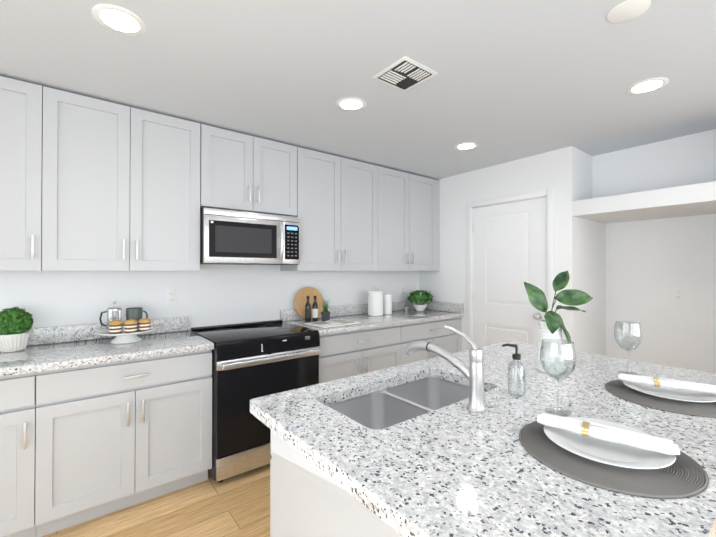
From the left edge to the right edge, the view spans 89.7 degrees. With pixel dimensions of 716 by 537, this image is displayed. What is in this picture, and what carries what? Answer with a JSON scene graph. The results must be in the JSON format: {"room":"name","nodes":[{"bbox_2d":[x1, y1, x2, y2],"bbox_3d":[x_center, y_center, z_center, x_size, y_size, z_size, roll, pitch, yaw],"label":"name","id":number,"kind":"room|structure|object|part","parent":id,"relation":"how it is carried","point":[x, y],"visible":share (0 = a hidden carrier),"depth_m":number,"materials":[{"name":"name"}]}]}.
{"room":"kitchen","nodes":[
{"label":"kitchen","id":0,"kind":"room"},
{"bbox_2d":[41,463,269,536],"bbox_3d":[0.099,1.408,0.906,7.300,0.060,4.900,0,0,-38],"label":"floor","id":1,"kind":"structure","parent":0,"point":[238,505],"depth_m":2.03,"materials":[{"name":"brown wood"}]},
{"bbox_2d":[0,373,35,536],"bbox_3d":[-1.953,0.947,1.869,0.450,0.875,0.652,0,0,-38],"label":"base cabinet","id":2,"kind":"object","parent":1,"relation":"on","point":[17,446],"visible":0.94,"depth_m":1.74,"materials":[{"name":"grey paint"}]},
{"bbox_2d":[35,350,211,536],"bbox_3d":[-1.442,0.949,2.269,0.843,0.875,0.652,0,0,-38],"label":"base cabinet","id":3,"kind":"object","parent":1,"relation":"on","point":[113,437],"visible":1,"depth_m":2.00,"materials":[{"name":"grey paint"}]},
{"bbox_2d":[0,317,213,376],"bbox_3d":[-1.799,0.438,1.993,1.753,0.142,0.652,0,0,-38],"label":"countertop","id":4,"kind":"structure","parent":3,"relation":"on","point":[59,347],"depth_m":2.18,"materials":[{"name":"stone"}]},
{"bbox_2d":[0,307,33,351],"bbox_3d":[-1.977,0.344,2.061,0.182,0.251,0.178,0,0,-38],"label":"boxwood plant","id":5,"kind":"object","parent":4,"relation":"on","point":[16,324],"visible":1,"depth_m":2.02,"materials":[{"name":"green plant"}]},
{"bbox_2d":[95,326,155,343],"bbox_3d":[-1.498,0.434,2.329,0.332,0.074,0.332,0,0,-38],"label":"cake stand","id":6,"kind":"object","parent":4,"relation":"on","point":[123,338],"visible":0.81,"depth_m":2.27,"materials":[{"name":"white ceramic"}]},
{"bbox_2d":[99,301,121,330],"bbox_3d":[-1.595,0.305,2.324,0.121,0.193,0.084,0,0,-38],"label":"press","id":7,"kind":"object","parent":6,"relation":"on","point":[114,309],"visible":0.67,"depth_m":2.31,"materials":[{"name":"clear glass"}]},
{"bbox_2d":[109,320,122,333],"bbox_3d":[-1.501,0.360,2.232,0.075,0.081,0.075,0,0,-38],"label":"cake","id":8,"kind":"object","parent":6,"relation":"on","point":[115,326],"visible":1,"depth_m":2.21,"materials":[{"name":"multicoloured food"}]},
{"bbox_2d":[124,319,137,332],"bbox_3d":[-1.428,0.360,2.264,0.075,0.081,0.075,0,0,-38],"label":"cake","id":9,"kind":"object","parent":6,"relation":"on","point":[130,325],"visible":1,"depth_m":2.24,"materials":[{"name":"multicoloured food"}]},
{"bbox_2d":[126,307,147,328],"bbox_3d":[-1.486,0.333,2.422,0.130,0.137,0.098,0,0,-38],"label":"mug","id":10,"kind":"object","parent":6,"relation":"on","point":[135,313],"visible":0.52,"depth_m":2.38,"materials":[{"name":"grey"}]},
{"bbox_2d":[138,318,150,331],"bbox_3d":[-1.377,0.361,2.323,0.075,0.081,0.075,0,0,-38],"label":"cake","id":11,"kind":"object","parent":6,"relation":"on","point":[144,324],"visible":1,"depth_m":2.30,"materials":[{"name":"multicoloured food"}]},
{"bbox_2d":[191,320,319,482],"bbox_3d":[-0.774,0.923,2.724,0.756,0.934,0.706,0,0,-38],"label":"range","id":12,"kind":"object","parent":1,"relation":"on","point":[251,360],"visible":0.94,"depth_m":2.40,"materials":[{"name":"black metal"}]},
{"bbox_2d":[261,421,397,536],"bbox_3d":[0.528,0.944,1.530,1.620,0.875,0.750,0,0,-38],"label":"kitchen island","id":13,"kind":"object","parent":1,"relation":"on","point":[303,502],"depth_m":1.09,"materials":[{"name":"grey paint"}]},
{"bbox_2d":[250,341,715,536],"bbox_3d":[0.651,0.486,1.376,1.760,0.040,1.130,0,0,-38],"label":"island countertop","id":14,"kind":"structure","parent":13,"relation":"on","point":[451,470],"depth_m":0.90,"materials":[{"name":"white stone"}]},
{"bbox_2d":[322,373,461,428],"bbox_3d":[0.201,0.603,1.361,0.719,0.219,0.407,0,0,-38],"label":"sink","id":15,"kind":"object","parent":14,"relation":"in","point":[381,406],"depth_m":1.47,"materials":[{"name":"silver metal"}]},
{"bbox_2d":[405,325,489,412],"bbox_3d":[0.294,0.330,1.295,0.082,0.271,0.350,0,0,-38],"label":"faucet","id":16,"kind":"object","parent":14,"relation":"on","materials":[{"name":"silver metal"}]},
{"bbox_2d":[502,343,524,395],"bbox_3d":[0.585,0.374,1.347,0.060,0.183,0.078,0,0,-38],"label":"soap dispenser","id":17,"kind":"object","parent":14,"relation":"on","point":[516,356],"visible":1,"depth_m":1.34,"materials":[{"name":"clear glass"}]},
{"bbox_2d":[540,339,575,415],"bbox_3d":[0.647,0.350,1.167,0.104,0.228,0.104,0,0,-38],"label":"wine glass","id":18,"kind":"object","parent":14,"relation":"on","point":[571,366],"visible":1,"depth_m":1.16,"materials":[{"name":"clear glass"}]},
{"bbox_2d":[524,270,592,373],"bbox_3d":[0.914,0.236,1.642,0.281,0.461,0.195,0,0,-38],"label":"vase","id":19,"kind":"object","parent":14,"relation":"on","point":[552,326],"visible":0.71,"depth_m":1.63,"materials":[{"name":"white ceramic"}]},
{"bbox_2d":[519,421,708,498],"bbox_3d":[0.621,0.460,0.914,0.388,0.004,0.388,0,0,-38],"label":"placemat","id":20,"kind":"object","parent":14,"relation":"on","point":[683,475],"visible":0.54,"depth_m":0.81,"materials":[{"name":"grey fabric"}]},
{"bbox_2d":[537,413,679,468],"bbox_3d":[0.627,0.431,0.926,0.276,0.053,0.300,0,0,-38],"label":"plate","id":21,"kind":"object","parent":20,"relation":"on","point":[610,443],"visible":1,"depth_m":0.89,"materials":[{"name":"white"}]},
{"bbox_2d":[614,321,642,374],"bbox_3d":[1.198,0.353,1.599,0.104,0.228,0.104,0,0,-38],"label":"wine glass","id":22,"kind":"object","parent":14,"relation":"on","point":[637,343],"visible":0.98,"depth_m":1.59,"materials":[{"name":"clear glass"}]},
{"bbox_2d":[604,380,715,416],"bbox_3d":[1.134,0.463,1.314,0.388,0.004,0.388,0,0,-38],"label":"placemat","id":23,"kind":"object","parent":14,"relation":"on","point":[619,389],"visible":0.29,"depth_m":1.24,"materials":[{"name":"grey fabric"}]},
{"bbox_2d":[617,373,715,402],"bbox_3d":[1.140,0.434,1.325,0.276,0.053,0.297,0,0,-38],"label":"plate","id":24,"kind":"object","parent":23,"relation":"on","point":[675,390],"visible":1,"depth_m":1.30,"materials":[{"name":"white ceramic"}]},
{"bbox_2d":[318,325,400,383],"bbox_3d":[-0.143,0.956,3.287,0.918,0.875,0.652,0,0,-38],"label":"base cabinet","id":25,"kind":"object","parent":1,"relation":"on","point":[347,354],"visible":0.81,"depth_m":3.03,"materials":[{"name":"grey paint"}]},
{"bbox_2d":[280,301,463,335],"bbox_3d":[0.220,0.448,3.574,1.843,0.142,0.652,0,0,-38],"label":"countertop","id":26,"kind":"structure","parent":25,"relation":"on","point":[432,311],"depth_m":3.60,"materials":[{"name":"stone"}]},
{"bbox_2d":[305,296,310,321],"bbox_3d":[-0.447,0.360,3.216,0.054,0.233,0.054,0,0,-38],"label":"bottle","id":27,"kind":"object","parent":26,"relation":"on","point":[307,312],"visible":1,"depth_m":3.20,"materials":[{"name":"black glass"}]},
{"bbox_2d":[294,287,323,319],"bbox_3d":[-0.453,0.325,3.370,0.310,0.306,0.075,0,0,-38],"label":"cutting board","id":28,"kind":"object","parent":26,"relation":"on","point":[300,301],"visible":0.75,"depth_m":3.35,"materials":[{"name":"brown wood"}]},
{"bbox_2d":[312,296,317,321],"bbox_3d":[-0.386,0.360,3.244,0.054,0.233,0.054,0,0,-38],"label":"bottle","id":29,"kind":"object","parent":26,"relation":"on","point":[315,312],"visible":1,"depth_m":3.22,"materials":[{"name":"black glass"}]},
{"bbox_2d":[321,299,329,320],"bbox_3d":[-0.288,0.370,3.278,0.144,0.213,0.117,0,0,-38],"label":"grass plant","id":30,"kind":"object","parent":26,"relation":"on","point":[325,314],"visible":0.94,"depth_m":3.27,"materials":[{"name":"green plant"}]},
{"bbox_2d":[304,319,361,328],"bbox_3d":[-0.209,0.469,3.091,0.420,0.013,0.290,0,0,-42],"label":"open book","id":31,"kind":"object","parent":26,"relation":"on","point":[332,323],"visible":0.98,"depth_m":3.04,"materials":[{"name":"white paper"}]},
{"bbox_2d":[367,287,382,315],"bbox_3d":[0.179,0.334,3.707,0.164,0.292,0.164,0,0,-38],"label":"canister","id":32,"kind":"object","parent":26,"relation":"on","point":[375,302],"visible":1,"depth_m":3.64,"materials":[{"name":"white ceramic"}]},
{"bbox_2d":[383,292,391,313],"bbox_3d":[0.309,0.363,3.808,0.104,0.236,0.104,0,0,-38],"label":"canister","id":33,"kind":"object","parent":26,"relation":"on","point":[387,302],"visible":0.94,"depth_m":3.76,"materials":[{"name":"white ceramic"}]},
{"bbox_2d":[407,289,433,310],"bbox_3d":[0.709,0.355,4.093,0.296,0.256,0.292,0,0,-38],"label":"herb plant","id":34,"kind":"object","parent":26,"relation":"on","point":[416,296],"visible":1,"depth_m":4.03,"materials":[{"name":"green plant"}]},
{"bbox_2d":[399,317,461,364],"bbox_3d":[0.582,0.959,3.854,0.919,0.875,0.652,0,0,-38],"label":"base cabinet","id":35,"kind":"object","parent":1,"relation":"on","point":[436,332],"visible":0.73,"depth_m":3.60,"materials":[{"name":"grey paint"}]},
{"bbox_2d":[0,264,418,330],"bbox_3d":[-1.692,0.174,2.560,6.309,2.430,0.100,0,0,-38],"label":"wall","id":36,"kind":"structure","parent":0,"point":[213,294],"depth_m":2.81,"materials":[{"name":"white paint"}]},
{"bbox_2d":[0,76,42,270],"bbox_3d":[-2.043,-0.508,1.996,0.453,1.043,0.357,0,0,-38],"label":"upper cabinet","id":37,"kind":"object","parent":36,"relation":"attached to","point":[21,127],"visible":0.98,"depth_m":1.98,"materials":[{"name":"grey paint"}]},
{"bbox_2d":[42,86,199,270],"bbox_3d":[-1.532,-0.506,2.395,0.840,1.043,0.357,0,0,-38],"label":"upper cabinet","id":38,"kind":"object","parent":36,"relation":"attached to","point":[120,187],"visible":1,"depth_m":2.24,"materials":[{"name":"grey paint"}]},
{"bbox_2d":[166,290,175,304],"bbox_3d":[-1.408,0.218,2.713,0.070,0.114,0.008,0,0,-38],"label":"electrical outlet","id":39,"kind":"object","parent":36,"relation":"attached to","point":[170,297],"visible":1,"depth_m":2.71,"materials":[{"name":"white plastic"}]},
{"bbox_2d":[200,124,296,216],"bbox_3d":[-0.898,-0.733,2.893,0.760,0.583,0.357,0,0,-38],"label":"upper cabinet","id":40,"kind":"object","parent":36,"relation":"attached to","point":[243,172],"visible":1,"depth_m":2.75,"materials":[{"name":"grey paint"}]},
{"bbox_2d":[200,207,299,264],"bbox_3d":[-0.873,-0.227,2.857,0.754,0.388,0.439,0,0,-38],"label":"microwave","id":41,"kind":"object","parent":40,"relation":"attached to","point":[230,237],"visible":0.98,"depth_m":2.68,"materials":[{"name":"grey metal"}]},
{"bbox_2d":[280,147,377,270],"bbox_3d":[-0.244,-0.499,3.404,0.892,1.043,0.357,0,0,-38],"label":"upper cabinet","id":42,"kind":"object","parent":36,"relation":"attached to","point":[337,205],"visible":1,"depth_m":3.25,"materials":[{"name":"grey paint"}]},
{"bbox_2d":[400,286,404,295],"bbox_3d":[0.525,0.259,4.227,0.070,0.114,0.008,0,0,-38],"label":"electrical outlet","id":43,"kind":"object","parent":36,"relation":"attached to","point":[402,290],"visible":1,"depth_m":4.22,"materials":[{"name":"white plastic"}]},
{"bbox_2d":[378,166,439,270],"bbox_3d":[0.481,-0.496,3.972,0.947,1.043,0.357,0,0,-38],"label":"upper cabinet","id":44,"kind":"object","parent":36,"relation":"attached to","point":[407,221],"depth_m":3.82,"materials":[{"name":"grey paint"}]},
{"bbox_3d":[0.822,-0.494,4.262,0.054,1.043,0.319,0,0,-38],"label":"wall cabinet filler","id":45,"kind":"part","parent":44,"relation":"part of","materials":[{"name":"white wood"}]},
{"bbox_2d":[0,0,715,179],"bbox_3d":[0.099,-1.102,0.922,7.300,0.100,4.900,0,0,-38],"label":"ceiling","id":46,"kind":"structure","parent":0,"point":[512,80],"depth_m":1.89,"materials":[{"name":"white paint"}]},
{"bbox_2d":[91,4,146,35],"bbox_3d":[-1.006,-1.046,1.523,0.194,0.004,0.194,0,0,-38],"label":"recessed light","id":47,"kind":"object","parent":46,"relation":"in","point":[121,20],"visible":1,"depth_m":1.51,"materials":[{"name":"white plastic"}]},
{"bbox_2d":[336,97,365,110],"bbox_3d":[-0.044,-1.041,2.288,0.194,0.004,0.194,0,0,-38],"label":"recessed light","id":48,"kind":"object","parent":46,"relation":"in","point":[350,103],"visible":1,"depth_m":2.28,"materials":[{"name":"white plastic"}]},
{"bbox_2d":[372,56,437,91],"bbox_3d":[0.252,-1.039,1.943,0.250,0.011,0.250,0,0,-38],"label":"ceiling vent","id":49,"kind":"object","parent":46,"relation":"in","point":[405,73],"visible":1,"depth_m":1.93,"materials":[{"name":"white plastic"}]},
{"bbox_2d":[455,142,477,149],"bbox_3d":[0.919,-1.036,3.055,0.194,0.004,0.194,0,0,-38],"label":"recessed light","id":50,"kind":"object","parent":46,"relation":"in","point":[466,146],"visible":1,"depth_m":3.05,"materials":[{"name":"white plastic"}]},
{"bbox_2d":[607,0,650,22],"bbox_3d":[1.098,-1.045,1.463,0.144,0.006,0.144,0,0,-38],"label":"disc","id":51,"kind":"object","parent":46,"relation":"attached to","point":[626,11],"visible":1,"depth_m":1.46,"materials":[{"name":"white plastic"}]},
{"bbox_2d":[626,77,668,94],"bbox_3d":[1.656,-1.043,2.065,0.194,0.004,0.194,0,0,-38],"label":"recessed light","id":52,"kind":"object","parent":46,"relation":"in","point":[645,86],"visible":1,"depth_m":2.06,"materials":[{"name":"white plastic"}]},
{"bbox_2d":[419,146,576,350],"bbox_3d":[1.317,0.181,3.754,0.100,2.430,1.730,0,0,-38],"label":"wall","id":53,"kind":"structure","parent":0,"point":[556,170],"depth_m":3.54,"materials":[{"name":"white paint"}]},
{"bbox_2d":[473,197,546,346],"bbox_3d":[1.435,0.372,3.495,0.106,2.021,0.754,0,0,-38],"label":"pantry door","id":54,"kind":"structure","parent":53,"relation":"in","point":[509,249],"depth_m":3.50,"materials":[{"name":"white wood"}]},
{"bbox_2d":[467,188,553,349],"bbox_3d":[1.485,0.345,3.533,0.126,2.099,0.883,0,0,-38],"label":"door frame","id":55,"kind":"structure","parent":53,"relation":"attached to","point":[548,194],"depth_m":3.43,"materials":[{"name":"white wood"}]},
{"bbox_2d":[577,149,605,355],"bbox_3d":[2.166,0.179,3.384,0.781,2.430,0.100,0,0,-38],"label":"wall","id":56,"kind":"structure","parent":0,"point":[591,279],"depth_m":3.28,"materials":[{"name":"white paint"}]},
{"bbox_2d":[592,129,715,197],"bbox_3d":[2.619,-0.803,3.014,0.330,0.470,1.050,0,0,-38],"label":"wall","id":57,"kind":"structure","parent":0,"point":[682,161],"depth_m":2.95,"materials":[{"name":"white paint"}]},
{"bbox_2d":[606,214,715,373],"bbox_3d":[2.819,0.177,3.101,0.100,2.430,1.150,0,0,-38],"label":"wall","id":58,"kind":"structure","parent":0,"point":[651,264],"depth_m":3.17,"materials":[{"name":"white paint"}]},
{"bbox_2d":[572,181,715,223],"bbox_3d":[2.442,-0.507,2.873,0.781,0.125,1.050,0,0,-38],"label":"niche shelf","id":59,"kind":"object","parent":58,"relation":"attached to","point":[689,200],"visible":1,"depth_m":2.73,"materials":[{"name":"white paint"}]},
{"bbox_2d":[673,288,683,300],"bbox_3d":[2.755,0.222,3.095,0.008,0.114,0.070,0,0,-38],"label":"outlet","id":60,"kind":"object","parent":58,"relation":"attached to","point":[678,294],"visible":1,"depth_m":3.09,"materials":[{"name":"white plastic"}]}
]}

